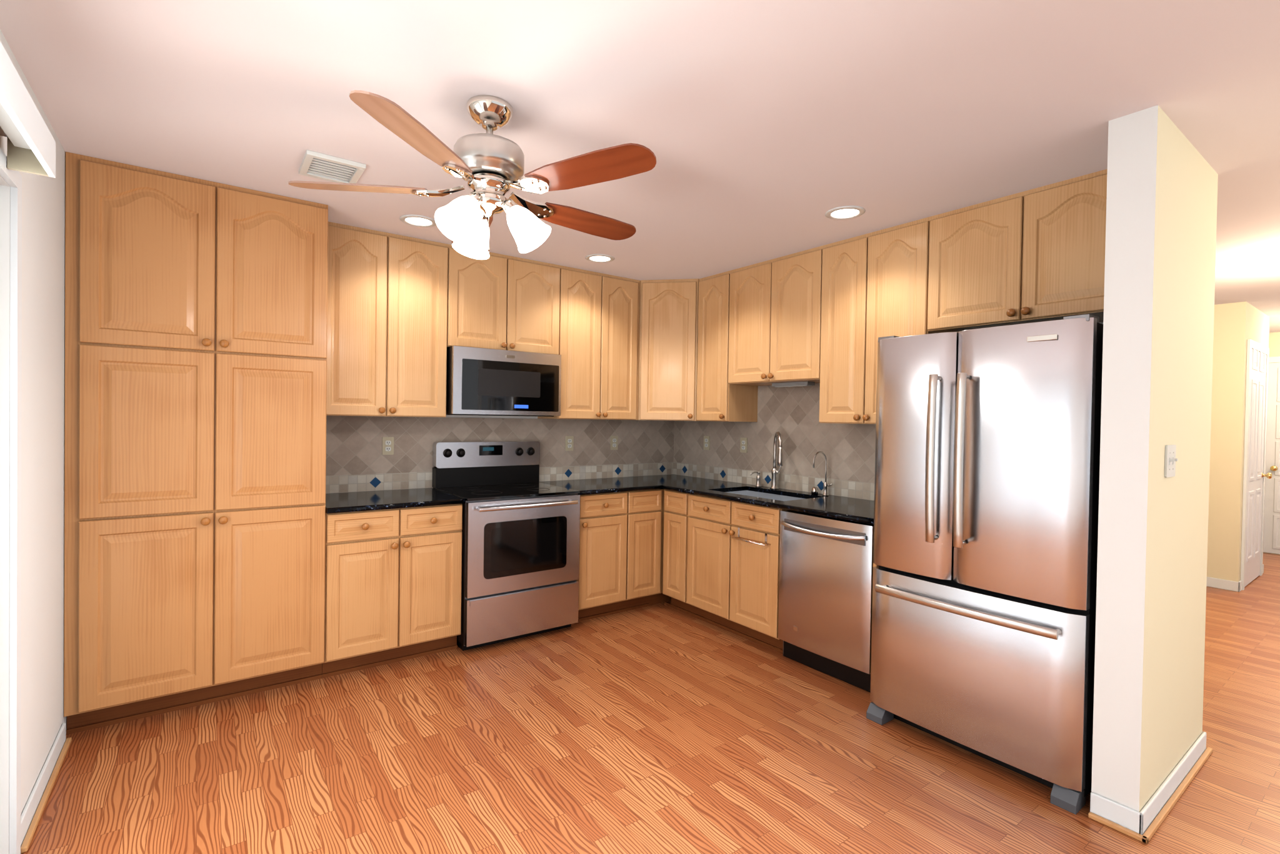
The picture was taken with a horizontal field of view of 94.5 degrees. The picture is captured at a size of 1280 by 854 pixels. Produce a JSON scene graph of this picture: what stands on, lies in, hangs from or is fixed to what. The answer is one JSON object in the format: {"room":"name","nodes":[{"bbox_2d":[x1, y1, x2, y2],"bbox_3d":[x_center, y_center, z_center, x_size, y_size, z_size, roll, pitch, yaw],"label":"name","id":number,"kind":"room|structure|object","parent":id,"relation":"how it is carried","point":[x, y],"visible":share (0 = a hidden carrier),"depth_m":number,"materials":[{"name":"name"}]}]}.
{"room":"kitchen","nodes":[
{"label":"kitchen","id":0,"kind":"room"},
{"bbox_2d":[0,29,66,853],"bbox_3d":[-0.686,0.146,0.035,0.120,2.479,7.200,0,1,-36],"label":"wall","id":1,"kind":"structure","parent":0,"point":[42,718],"depth_m":2.08,"materials":[{"name":"white paint"}]},
{"bbox_2d":[0,148,21,853],"bbox_3d":[-1.323,0.305,0.925,0.116,2.118,2.188,0,1,-36],"label":"sliding door","id":2,"kind":"structure","parent":1,"relation":"in","point":[12,179],"depth_m":1.80,"materials":[{"name":"white"}]},
{"bbox_2d":[0,40,55,178],"bbox_3d":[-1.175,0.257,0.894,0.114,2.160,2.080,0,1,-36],"label":"valance","id":3,"kind":"object","parent":1,"relation":"attached to","point":[24,130],"visible":1,"depth_m":1.55,"materials":[{"name":"white"}]},
{"bbox_2d":[20,723,71,853],"bbox_3d":[-2.178,1.292,2.172,0.030,0.085,0.785,0,1,-36],"label":"baseboard","id":4,"kind":"structure","parent":1,"relation":"attached to","point":[30,816],"depth_m":2.11,"materials":[{"name":"white wood"}]},
{"bbox_2d":[335,415,641,420],"bbox_3d":[0.245,0.092,5.272,7.840,2.479,0.120,0,1,-36],"label":"wall","id":5,"kind":"structure","parent":0,"point":[447,415],"depth_m":4.22,"materials":[{"name":"white paint"}]},
{"bbox_2d":[326,221,451,417],"bbox_3d":[-1.587,-0.609,3.620,0.715,1.087,0.329,0,1,-36],"label":"upper cabinet","id":6,"kind":"object","parent":5,"relation":"attached to","point":[404,313],"depth_m":3.49,"materials":[{"name":"brown wood"}]},
{"bbox_2d":[325,415,673,493],"bbox_3d":[-0.842,0.190,4.386,2.834,0.505,0.002,0,1,-36],"label":"tile backsplash","id":7,"kind":"structure","parent":5,"relation":"attached to","point":[357,460],"depth_m":4.18,"materials":[{"name":"beige tile"}]},
{"bbox_2d":[381,436,393,454],"bbox_3d":[-1.621,0.122,3.804,0.070,0.115,0.009,0,1,-36],"label":"electrical outlet","id":8,"kind":"object","parent":7,"relation":"attached to","point":[387,445],"visible":1,"depth_m":3.80,"materials":[{"name":"beige plastic"}]},
{"bbox_2d":[565,436,573,451],"bbox_3d":[-0.548,0.128,4.596,0.070,0.115,0.009,0,1,-36],"label":"electrical outlet","id":9,"kind":"object","parent":7,"relation":"attached to","point":[569,444],"visible":1,"depth_m":4.59,"materials":[{"name":"beige plastic"}]},
{"bbox_2d":[610,436,618,449],"bbox_3d":[-0.211,0.130,4.845,0.070,0.115,0.009,0,1,-36],"label":"electrical outlet","id":10,"kind":"object","parent":7,"relation":"attached to","point":[614,442],"visible":1,"depth_m":4.84,"materials":[{"name":"beige plastic"}]},
{"bbox_2d":[451,245,563,356],"bbox_3d":[-0.978,-0.829,4.065,0.791,0.640,0.329,0,1,-36],"label":"upper cabinet","id":11,"kind":"object","parent":5,"relation":"attached to","point":[499,302],"depth_m":3.94,"materials":[{"name":"brown wood"}]},
{"bbox_2d":[446,345,561,416],"bbox_3d":[-0.969,-0.291,4.038,0.754,0.428,0.401,0,1,-36],"label":"over-the-range microwave","id":12,"kind":"object","parent":11,"relation":"attached to","point":[484,382],"visible":0.98,"depth_m":3.84,"materials":[{"name":"silver metal"}]},
{"bbox_2d":[537,266,639,419],"bbox_3d":[-0.379,-0.602,4.513,0.708,1.087,0.329,0,1,-36],"label":"upper cabinet","id":13,"kind":"object","parent":5,"relation":"attached to","point":[600,360],"depth_m":4.37,"materials":[{"name":"brown wood"}]},
{"bbox_2d":[0,0,1279,333],"bbox_3d":[3.436,-1.122,3.234,10.900,0.100,7.500,0,1,-36],"label":"ceiling","id":14,"kind":"structure","parent":0,"point":[767,129],"depth_m":2.00,"materials":[{"name":"beige paint"}]},
{"bbox_2d":[298,150,366,183],"bbox_3d":[-1.348,-1.128,2.587,0.225,0.018,0.258,0,1,-36],"label":"ceiling vent","id":15,"kind":"object","parent":14,"relation":"in","point":[324,167],"visible":0.98,"depth_m":2.57,"materials":[{"name":"white plastic"}]},
{"bbox_2d":[399,214,436,226],"bbox_3d":[-1.226,-1.141,3.276,0.196,0.007,0.196,0,1,-36],"label":"recessed light","id":16,"kind":"object","parent":14,"relation":"in","point":[418,220],"visible":0.94,"depth_m":3.26,"materials":[{"name":"white"}]},
{"bbox_2d":[288,90,656,259],"bbox_3d":[-0.504,-0.864,2.104,1.233,0.506,1.258,0,1,-36],"label":"ceiling fan","id":17,"kind":"object","parent":14,"relation":"hanging from","point":[488,166],"visible":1,"depth_m":1.98,"materials":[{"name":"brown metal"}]},
{"bbox_2d":[585,254,614,262],"bbox_3d":[-0.270,-1.135,3.982,0.196,0.007,0.196,0,1,-36],"label":"recessed light","id":18,"kind":"object","parent":14,"relation":"in","point":[600,258],"visible":0.94,"depth_m":3.97,"materials":[{"name":"white"}]},
{"bbox_2d":[825,205,865,219],"bbox_3d":[1.056,-1.102,3.046,0.196,0.007,0.196,0,1,-36],"label":"recessed light","id":19,"kind":"object","parent":14,"relation":"in","point":[845,212],"visible":0.98,"depth_m":3.04,"materials":[{"name":"white"}]},
{"bbox_2d":[20,553,1279,853],"bbox_3d":[3.396,1.457,3.267,10.900,0.100,7.500,0,1,-36],"label":"floor","id":20,"kind":"structure","parent":0,"point":[660,728],"depth_m":2.37,"materials":[{"name":"laminate"}]},
{"bbox_2d":[63,151,328,734],"bbox_3d":[-2.185,0.085,2.994,0.981,2.477,0.653,0,1,-36],"label":"pantry cabinet","id":21,"kind":"object","parent":20,"relation":"on","point":[195,405],"visible":1,"depth_m":2.72,"materials":[{"name":"brown wood"}]},
{"bbox_2d":[321,504,462,678],"bbox_3d":[-1.511,0.886,3.511,0.722,0.882,0.653,0,1,-36],"label":"base cabinet","id":22,"kind":"object","parent":20,"relation":"on","point":[393,582],"visible":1,"depth_m":3.26,"materials":[{"name":"brown wood"}]},
{"bbox_2d":[325,488,464,513],"bbox_3d":[-1.504,0.428,3.506,0.722,0.030,0.637,0,1,-36],"label":"countertop","id":23,"kind":"structure","parent":22,"relation":"on","point":[390,499],"depth_m":3.39,"materials":[{"name":"black stone"}]},
{"bbox_2d":[431,441,579,651],"bbox_3d":[-0.879,0.721,3.908,0.758,1.222,0.738,0,1,-36],"label":"range","id":24,"kind":"object","parent":20,"relation":"on","point":[520,549],"visible":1,"depth_m":3.71,"materials":[{"name":"silver metal"}]},
{"bbox_2d":[576,491,631,621],"bbox_3d":[-0.444,0.892,4.321,0.427,0.882,0.618,0,1,-36],"label":"base cabinet","id":25,"kind":"object","parent":20,"relation":"on","point":[621,541],"depth_m":4.09,"materials":[{"name":"brown wood"}]},
{"bbox_2d":[539,476,663,495],"bbox_3d":[-0.316,0.435,4.384,0.704,0.030,0.637,0,1,-36],"label":"countertop","id":26,"kind":"structure","parent":25,"relation":"on","point":[604,485],"depth_m":4.31,"materials":[{"name":"black stone"}]},
{"bbox_2d":[628,489,664,611],"bbox_3d":[-0.149,0.894,4.539,0.306,0.882,0.618,0,1,-36],"label":"base cabinet","id":27,"kind":"object","parent":20,"relation":"on","point":[645,590],"depth_m":4.31,"materials":[{"name":"brown wood"}]},
{"bbox_2d":[663,496,671,602],"bbox_3d":[0.223,0.896,4.813,0.619,0.882,0.618,0,1,-36],"label":"base cabinet","id":28,"kind":"object","parent":20,"relation":"on","point":[666,599],"depth_m":4.53,"materials":[{"name":"brown wood"}]},
{"bbox_2d":[662,490,783,653],"bbox_3d":[0.708,0.912,4.128,0.653,0.882,1.150,0,1,-36],"label":"base cabinet","id":29,"kind":"object","parent":20,"relation":"on","point":[714,574],"visible":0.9,"depth_m":3.86,"materials":[{"name":"brown wood"}]},
{"bbox_2d":[730,527,768,546],"bbox_3d":[0.682,0.677,3.647,0.063,0.073,0.285,0,1,-36],"label":"towel bar","id":30,"kind":"object","parent":29,"relation":"attached to","point":[737,538],"visible":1,"depth_m":3.62,"materials":[{"name":"silver metal"}]},
{"bbox_2d":[633,474,874,524],"bbox_3d":[0.745,0.455,4.082,0.637,0.030,2.382,0,1,-36],"label":"countertop","id":31,"kind":"structure","parent":29,"relation":"on","point":[854,509],"depth_m":3.76,"materials":[{"name":"black stone"}]},
{"bbox_2d":[750,471,761,486],"bbox_3d":[0.845,0.381,4.329,0.110,0.114,0.044,0,1,-36],"label":"soap dispenser","id":32,"kind":"object","parent":31,"relation":"on","point":[758,480],"visible":1,"depth_m":4.34,"materials":[{"name":"silver metal"}]},
{"bbox_2d":[726,490,805,501],"bbox_3d":[0.828,0.568,3.973,0.420,0.188,0.704,0,1,-36],"label":"undermount sink","id":33,"kind":"object","parent":31,"relation":"in","point":[769,496],"visible":0.02,"depth_m":4.16,"materials":[{"name":"silver metal"}]},
{"bbox_2d":[770,431,783,489],"bbox_3d":[0.962,0.237,4.136,0.168,0.412,0.198,0,1,-36],"label":"pull-down faucet","id":34,"kind":"object","parent":31,"relation":"on","point":[775,471],"visible":1,"depth_m":4.20,"materials":[{"name":"silver metal"}]},
{"bbox_2d":[811,486,818,494],"bbox_3d":[1.169,0.423,3.954,0.044,0.050,0.044,0,1,-36],"label":"air gap cap","id":35,"kind":"object","parent":31,"relation":"on","point":[814,490],"visible":1,"depth_m":3.94,"materials":[{"name":"silver metal"}]},
{"bbox_2d":[812,451,832,496],"bbox_3d":[1.183,0.303,3.831,0.156,0.294,0.072,0,1,-36],"label":"filter faucet","id":36,"kind":"object","parent":31,"relation":"on","point":[825,485],"visible":1,"depth_m":3.87,"materials":[{"name":"silver metal"}]},
{"bbox_2d":[778,510,873,692],"bbox_3d":[1.212,0.935,3.405,0.644,0.872,0.603,0,1,-36],"label":"dishwasher","id":37,"kind":"object","parent":20,"relation":"on","point":[825,595],"visible":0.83,"depth_m":3.21,"materials":[{"name":"silver metal"}]},
{"bbox_2d":[866,313,1103,814],"bbox_3d":[1.624,0.487,2.661,0.870,1.799,0.844,0,1,-36],"label":"refrigerator","id":38,"kind":"object","parent":20,"relation":"on","point":[985,532],"visible":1,"depth_m":2.35,"materials":[{"name":"silver metal"}]},
{"bbox_2d":[680,174,1222,735],"bbox_3d":[1.373,0.127,3.887,0.120,2.479,3.448,0,1,-36],"label":"wall","id":39,"kind":"structure","parent":0,"point":[1217,309],"depth_m":5.17,"materials":[{"name":"white paint"}]},
{"bbox_2d":[638,278,699,421],"bbox_3d":[0.255,-0.596,4.774,0.627,1.087,0.660,0,1,-36],"label":"upper cabinet","id":40,"kind":"object","parent":39,"relation":"attached to","point":[668,349],"visible":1,"depth_m":4.54,"materials":[{"name":"brown wood"}]},
{"bbox_2d":[696,271,758,421],"bbox_3d":[0.662,-0.585,4.475,0.328,1.087,0.336,0,1,-36],"label":"upper cabinet","id":41,"kind":"object","parent":39,"relation":"attached to","point":[716,401],"depth_m":4.36,"materials":[{"name":"brown wood"}]},
{"bbox_2d":[726,246,821,388],"bbox_3d":[0.998,-0.709,4.021,0.328,0.817,0.788,0,1,-36],"label":"upper cabinet","id":42,"kind":"object","parent":39,"relation":"attached to","point":[775,304],"depth_m":3.89,"materials":[{"name":"brown wood"}]},
{"bbox_2d":[771,381,814,387],"bbox_3d":[1.028,-0.285,3.975,0.075,0.028,0.300,0,1,-36],"label":"under-cabinet light fixture","id":43,"kind":"object","parent":42,"relation":"attached to","point":[794,384],"visible":0.98,"depth_m":3.93,"materials":[{"name":"grey"}]},
{"bbox_2d":[673,383,875,501],"bbox_3d":[1.019,0.085,4.252,0.002,0.775,2.400,0,1,-36],"label":"tile backsplash","id":44,"kind":"structure","parent":39,"relation":"attached to","point":[849,449],"depth_m":4.21,"materials":[{"name":"beige tile"}]},
{"bbox_2d":[703,436,709,449],"bbox_3d":[0.549,0.131,4.879,0.009,0.115,0.070,0,1,-36],"label":"electrical outlet","id":45,"kind":"object","parent":44,"relation":"attached to","point":[706,442],"visible":1,"depth_m":4.87,"materials":[{"name":"beige plastic"}]},
{"bbox_2d":[740,437,747,453],"bbox_3d":[0.797,0.139,4.544,0.009,0.115,0.070,0,1,-36],"label":"electrical outlet","id":46,"kind":"object","parent":44,"relation":"attached to","point":[743,445],"visible":1,"depth_m":4.54,"materials":[{"name":"beige plastic"}]},
{"bbox_2d":[816,217,928,424],"bbox_3d":[1.426,-0.560,3.441,0.328,1.087,0.660,0,1,-36],"label":"upper cabinet","id":47,"kind":"object","parent":39,"relation":"attached to","point":[826,316],"depth_m":3.37,"materials":[{"name":"brown wood"}]},
{"bbox_2d":[926,168,1107,333],"bbox_3d":[1.887,-0.789,2.818,0.328,0.597,0.880,0,1,-36],"label":"upper cabinet","id":48,"kind":"object","parent":39,"relation":"attached to","point":[1036,255],"depth_m":2.73,"materials":[{"name":"brown wood"}]},
{"bbox_2d":[1091,105,1217,812],"bbox_3d":[1.988,0.158,2.283,0.766,2.479,0.135,0,1,-36],"label":"wall","id":49,"kind":"structure","parent":0,"point":[1175,357],"depth_m":2.09,"materials":[{"name":"white paint"}]},
{"bbox_2d":[1120,731,1212,844],"bbox_3d":[2.050,1.356,2.266,0.916,0.085,0.048,0,1,-36],"label":"baseboard","id":50,"kind":"structure","parent":49,"relation":"attached to","point":[1144,824],"depth_m":2.15,"materials":[{"name":"white wood"}]},
{"bbox_2d":[1164,445,1178,477],"bbox_3d":[1.932,0.123,2.144,0.116,0.116,0.018,0,1,-36],"label":"switch plate","id":51,"kind":"object","parent":49,"relation":"attached to","point":[1170,459],"visible":0.98,"depth_m":2.13,"materials":[{"name":"white plastic"}]},
{"bbox_2d":[1215,301,1252,581],"bbox_3d":[4.285,0.141,6.298,0.120,2.479,3.030,0,1,-36],"label":"wall","id":52,"kind":"structure","parent":0,"point":[1235,330],"depth_m":5.10,"materials":[{"name":"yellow paint"}]},
{"bbox_2d":[1206,576,1241,592],"bbox_3d":[4.226,1.338,6.276,0.033,0.085,3.042,0,1,-36],"label":"baseboard","id":53,"kind":"structure","parent":52,"relation":"attached to","point":[1211,582],"depth_m":5.12,"materials":[{"name":"white wood"}]},
{"bbox_2d":[1252,306,1272,553],"bbox_3d":[5.620,0.173,5.475,1.010,2.479,0.120,0,1,-36],"label":"wall","id":54,"kind":"structure","parent":0,"point":[1260,321],"depth_m":5.50,"materials":[{"name":"white paint"}]},
{"bbox_2d":[1240,339,1271,590],"bbox_3d":[5.609,0.331,5.346,0.930,2.165,0.078,0,1,-36],"label":"door","id":55,"kind":"structure","parent":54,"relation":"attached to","point":[1255,475],"depth_m":5.32,"materials":[{"name":"white wood"}]},
{"bbox_2d":[1265,331,1279,554],"bbox_3d":[8.271,0.219,5.109,0.120,2.479,4.320,0,1,-36],"label":"wall","id":56,"kind":"structure","parent":0,"point":[1275,335],"depth_m":6.60,"materials":[{"name":"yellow paint"}]},
{"bbox_2d":[1263,356,1279,554],"bbox_3d":[7.286,0.325,6.274,0.078,2.205,1.030,0,1,-36],"label":"hall door","id":57,"kind":"structure","parent":56,"relation":"in","point":[1271,544],"depth_m":6.61,"materials":[{"name":"white wood"}]}
]}

